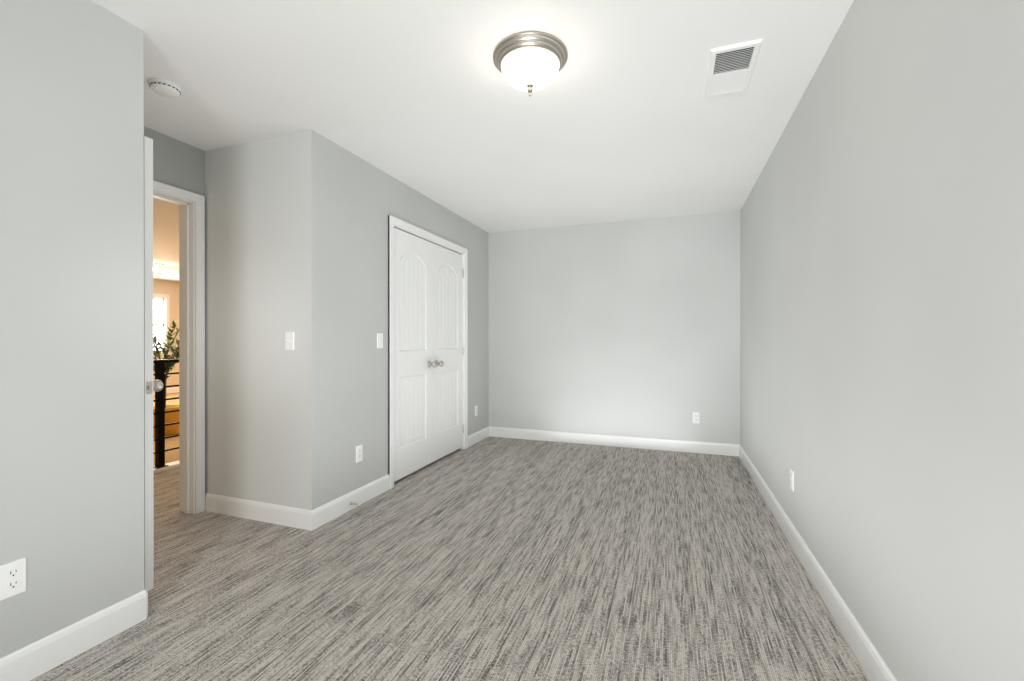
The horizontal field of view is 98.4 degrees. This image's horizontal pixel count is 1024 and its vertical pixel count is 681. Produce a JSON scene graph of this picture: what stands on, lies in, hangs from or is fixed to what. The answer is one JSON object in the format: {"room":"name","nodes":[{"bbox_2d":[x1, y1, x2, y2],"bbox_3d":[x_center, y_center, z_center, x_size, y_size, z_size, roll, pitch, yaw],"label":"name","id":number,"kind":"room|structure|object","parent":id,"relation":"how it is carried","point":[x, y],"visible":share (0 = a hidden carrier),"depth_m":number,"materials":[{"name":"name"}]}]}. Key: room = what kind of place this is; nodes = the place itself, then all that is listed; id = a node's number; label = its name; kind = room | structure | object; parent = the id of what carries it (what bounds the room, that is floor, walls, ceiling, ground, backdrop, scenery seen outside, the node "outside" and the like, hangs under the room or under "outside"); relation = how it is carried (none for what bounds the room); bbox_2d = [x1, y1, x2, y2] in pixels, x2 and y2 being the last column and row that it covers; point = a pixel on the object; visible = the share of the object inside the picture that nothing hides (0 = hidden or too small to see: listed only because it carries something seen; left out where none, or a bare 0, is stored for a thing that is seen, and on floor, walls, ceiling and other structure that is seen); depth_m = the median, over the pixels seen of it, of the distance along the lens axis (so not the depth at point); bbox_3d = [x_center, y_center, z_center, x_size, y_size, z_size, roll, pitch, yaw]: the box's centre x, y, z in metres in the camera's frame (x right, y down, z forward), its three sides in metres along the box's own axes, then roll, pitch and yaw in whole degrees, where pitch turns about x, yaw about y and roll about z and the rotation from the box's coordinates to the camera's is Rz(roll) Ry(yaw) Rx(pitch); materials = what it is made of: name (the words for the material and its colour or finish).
{"room":"empty bedroom","nodes":[
{"label":"empty bedroom","id":0,"kind":"room"},
{"bbox_2d":[153,392,178,465],"bbox_3d":[-5.962,1.208,5.264,6.080,0.100,10.530,0,0,20],"label":"floor","id":1,"kind":"structure","parent":0,"point":[172,455],"depth_m":4.92,"materials":[{"name":"beige wood"}]},
{"bbox_2d":[153,320,178,436],"bbox_3d":[-4.256,0.398,5.413,0.721,1.520,0.722,0,0,20],"label":"tree","id":2,"kind":"object","parent":1,"relation":"on","point":[171,417],"visible":0.56,"depth_m":5.39,"materials":[{"name":"green plant"}]},
{"bbox_2d":[153,279,178,387],"bbox_3d":[-8.761,-0.073,6.268,0.130,2.460,10.530,0,0,20],"label":"wall","id":3,"kind":"structure","parent":0,"point":[168,287],"depth_m":9.70,"materials":[{"name":"beige paint"}]},
{"bbox_2d":[153,293,170,356],"bbox_3d":[-7.671,-0.324,9.249,0.165,1.350,0.900,0,0,20],"label":"window","id":4,"kind":"structure","parent":3,"relation":"in","point":[161,311],"depth_m":9.53,"materials":[{"name":"white glass"}]},
{"bbox_2d":[153,387,178,394],"bbox_3d":[-8.694,1.098,6.245,0.014,0.118,10.530,0,0,20],"label":"baseboard","id":5,"kind":"structure","parent":3,"relation":"attached to","point":[173,390],"depth_m":9.68,"materials":[{"name":"white paint"}]},
{"bbox_2d":[144,127,204,195],"bbox_3d":[-2.320,-0.067,2.619,0.130,2.460,1.177,0,0,20],"label":"wall","id":6,"kind":"structure","parent":0,"point":[178,164],"depth_m":2.86,"materials":[{"name":"grey paint"}]},
{"bbox_2d":[144,136,162,590],"bbox_3d":[-2.002,0.106,2.119,0.809,2.035,0.184,0,0,20],"label":"hall door","id":7,"kind":"structure","parent":6,"relation":"in","point":[150,385],"depth_m":1.98,"materials":[{"name":"white paint"}]},
{"bbox_2d":[153,180,204,513],"bbox_3d":[-2.321,0.091,2.617,0.175,2.144,0.889,0,0,20],"label":"door frame","id":8,"kind":"structure","parent":6,"relation":"attached to","point":[187,429],"depth_m":2.97,"materials":[{"name":"white paint"}]},
{"bbox_2d":[0,0,488,657],"bbox_3d":[-1.553,-0.066,2.014,0.130,2.460,7.140,0,0,20],"label":"wall","id":9,"kind":"structure","parent":0,"point":[72,301],"depth_m":1.68,"materials":[{"name":"grey paint"}]},
{"bbox_2d":[0,557,26,600],"bbox_3d":[-1.673,0.798,1.480,0.008,0.114,0.070,0,0,20],"label":"electrical outlet","id":10,"kind":"object","parent":9,"relation":"attached to","point":[13,578],"visible":1,"depth_m":1.48,"materials":[{"name":"white plastic"}]},
{"bbox_2d":[0,590,146,680],"bbox_3d":[-2.115,1.108,0.242,0.014,0.118,3.421,0,0,20],"label":"baseboard","id":11,"kind":"structure","parent":9,"relation":"attached to","point":[29,662],"depth_m":1.62,"materials":[{"name":"white paint"}]},
{"bbox_2d":[310,474,389,530],"bbox_3d":[-1.096,1.103,3.075,0.014,0.118,0.794,0,0,20],"label":"baseboard","id":12,"kind":"structure","parent":9,"relation":"attached to","point":[328,511],"depth_m":3.00,"materials":[{"name":"white paint"}]},
{"bbox_2d":[356,444,362,462],"bbox_3d":[-1.080,0.800,3.129,0.008,0.114,0.070,0,0,20],"label":"electrical outlet","id":13,"kind":"object","parent":9,"relation":"attached to","point":[359,453],"visible":1,"depth_m":3.12,"materials":[{"name":"white plastic"}]},
{"bbox_2d":[377,333,382,347],"bbox_3d":[-0.992,0.002,3.349,0.024,0.114,0.070,0,0,20],"label":"light switch","id":14,"kind":"object","parent":9,"relation":"attached to","point":[379,340],"visible":1,"depth_m":3.34,"materials":[{"name":"white plastic"}]},
{"bbox_2d":[388,215,467,488],"bbox_3d":[-0.762,0.091,4.115,0.198,2.139,1.393,0,0,20],"label":"closet door","id":15,"kind":"structure","parent":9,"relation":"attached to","point":[416,235],"depth_m":3.99,"materials":[{"name":"white paint"}]},
{"bbox_2d":[475,405,477,415],"bbox_3d":[-0.403,0.797,5.012,0.008,0.114,0.070,0,0,20],"label":"electrical outlet","id":16,"kind":"object","parent":9,"relation":"attached to","point":[476,410],"visible":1,"depth_m":5.01,"materials":[{"name":"white plastic"}]},
{"bbox_2d":[468,426,488,446],"bbox_3d":[-0.384,1.100,5.055,0.014,0.118,0.629,0,0,20],"label":"baseboard","id":17,"kind":"structure","parent":9,"relation":"attached to","point":[477,437],"depth_m":5.04,"materials":[{"name":"white paint"}]},
{"bbox_2d":[205,129,326,509],"bbox_3d":[-1.646,-0.068,2.933,0.926,2.460,0.130,0,0,20],"label":"wall","id":18,"kind":"structure","parent":0,"point":[265,291],"depth_m":2.84,"materials":[{"name":"grey paint"}]},
{"bbox_2d":[205,493,310,529],"bbox_3d":[-1.661,1.104,2.863,0.906,0.118,0.014,0,0,20],"label":"baseboard","id":19,"kind":"structure","parent":18,"relation":"attached to","point":[299,518],"depth_m":2.85,"materials":[{"name":"white paint"}]},
{"bbox_2d":[285,332,293,349],"bbox_3d":[-1.398,0.003,2.762,0.070,0.114,0.024,0,0,20],"label":"light switch","id":20,"kind":"object","parent":18,"relation":"attached to","point":[289,340],"visible":1,"depth_m":2.77,"materials":[{"name":"white plastic"}]},
{"bbox_2d":[30,436,869,680],"bbox_3d":[-0.684,1.212,3.367,5.136,0.100,10.530,0,0,20],"label":"floor","id":21,"kind":"structure","parent":0,"point":[489,558],"depth_m":2.10,"materials":[{"name":"grey carpet"}]},
{"bbox_2d":[153,460,178,473],"bbox_3d":[-3.022,1.143,4.276,0.120,0.035,10.400,0,0,20],"label":"curb","id":22,"kind":"object","parent":21,"relation":"on","point":[174,465],"depth_m":3.97,"materials":[{"name":"white paint"}]},
{"bbox_2d":[153,359,178,468],"bbox_3d":[-3.013,0.648,4.272,0.090,0.955,10.300,0,0,20],"label":"railing","id":23,"kind":"object","parent":22,"relation":"on","point":[159,414],"visible":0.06,"depth_m":3.92,"materials":[{"name":"black metal"}]},
{"bbox_2d":[91,0,853,281],"bbox_3d":[-3.545,-1.350,4.391,11.216,0.100,10.530,0,0,20],"label":"ceiling","id":24,"kind":"structure","parent":0,"point":[620,117],"depth_m":2.34,"materials":[{"name":"white paint"}]},
{"bbox_2d":[153,263,173,277],"bbox_3d":[-5.974,-1.196,7.509,0.443,0.220,0.428,0,0,20],"label":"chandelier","id":25,"kind":"structure","parent":24,"relation":"hanging from","point":[158,273],"depth_m":7.48,"materials":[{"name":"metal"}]},
{"bbox_2d":[148,78,180,97],"bbox_3d":[-1.763,-1.276,2.247,0.132,0.040,0.132,0,0,20],"label":"smoke detector","id":26,"kind":"object","parent":24,"relation":"attached to","point":[164,87],"visible":1,"depth_m":2.22,"materials":[{"name":"white plastic"}]},
{"bbox_2d":[493,31,567,96],"bbox_3d":[0.083,-1.204,2.014,0.340,0.184,0.340,0,0,20],"label":"lamp","id":27,"kind":"object","parent":24,"relation":"attached to","point":[529,62],"visible":1,"depth_m":1.92,"materials":[{"name":"white glass"}]},
{"bbox_2d":[704,39,762,97],"bbox_3d":[1.049,-1.288,2.121,0.207,0.016,0.406,0,0,20],"label":"ceiling vent","id":28,"kind":"object","parent":24,"relation":"in","point":[730,69],"visible":1,"depth_m":2.09,"materials":[{"name":"white metal"}]},
{"bbox_2d":[488,211,739,443],"bbox_3d":[0.459,-0.071,5.153,3.934,2.460,0.130,0,0,20],"label":"wall","id":29,"kind":"structure","parent":0,"point":[630,328],"depth_m":4.83,"materials":[{"name":"grey paint"}]},
{"bbox_2d":[489,426,739,455],"bbox_3d":[1.000,1.100,4.885,2.734,0.118,0.014,0,0,20],"label":"baseboard","id":30,"kind":"structure","parent":29,"relation":"attached to","point":[652,443],"depth_m":4.82,"materials":[{"name":"white paint"}]},
{"bbox_2d":[693,412,699,422],"bbox_3d":[1.904,0.798,4.562,0.070,0.114,0.008,0,0,20],"label":"electrical outlet","id":31,"kind":"object","parent":29,"relation":"attached to","point":[696,417],"visible":1,"depth_m":4.56,"materials":[{"name":"white plastic"}]},
{"bbox_2d":[740,0,1023,680],"bbox_3d":[1.142,-0.064,1.045,0.130,2.460,7.400,0,0,20],"label":"wall","id":32,"kind":"structure","parent":0,"point":[882,314],"depth_m":1.32,"materials":[{"name":"grey paint"}]},
{"bbox_2d":[790,468,793,491],"bbox_3d":[1.603,0.798,2.533,0.008,0.114,0.070,0,0,20],"label":"electrical outlet","id":33,"kind":"object","parent":32,"relation":"attached to","point":[791,479],"visible":0.96,"depth_m":2.52,"materials":[{"name":"white plastic"}]},
{"bbox_2d":[739,445,896,680],"bbox_3d":[1.074,1.107,1.072,0.014,0.118,7.140,0,0,20],"label":"baseboard","id":34,"kind":"structure","parent":32,"relation":"attached to","point":[870,659],"depth_m":1.91,"materials":[{"name":"white paint"}]},
{"bbox_3d":[-2.061,-0.066,1.969,0.796,2.460,0.130,0,0,20],"label":"wall","id":35,"kind":"structure","parent":0,"visible":0},
{"bbox_2d":[144,589,147,615],"bbox_3d":[-1.966,1.105,2.014,0.906,0.118,0.014,0,0,20],"label":"baseboard","id":36,"kind":"structure","parent":35,"relation":"attached to","point":[147,600],"depth_m":1.86,"materials":[{"name":"white paint"}]}
]}

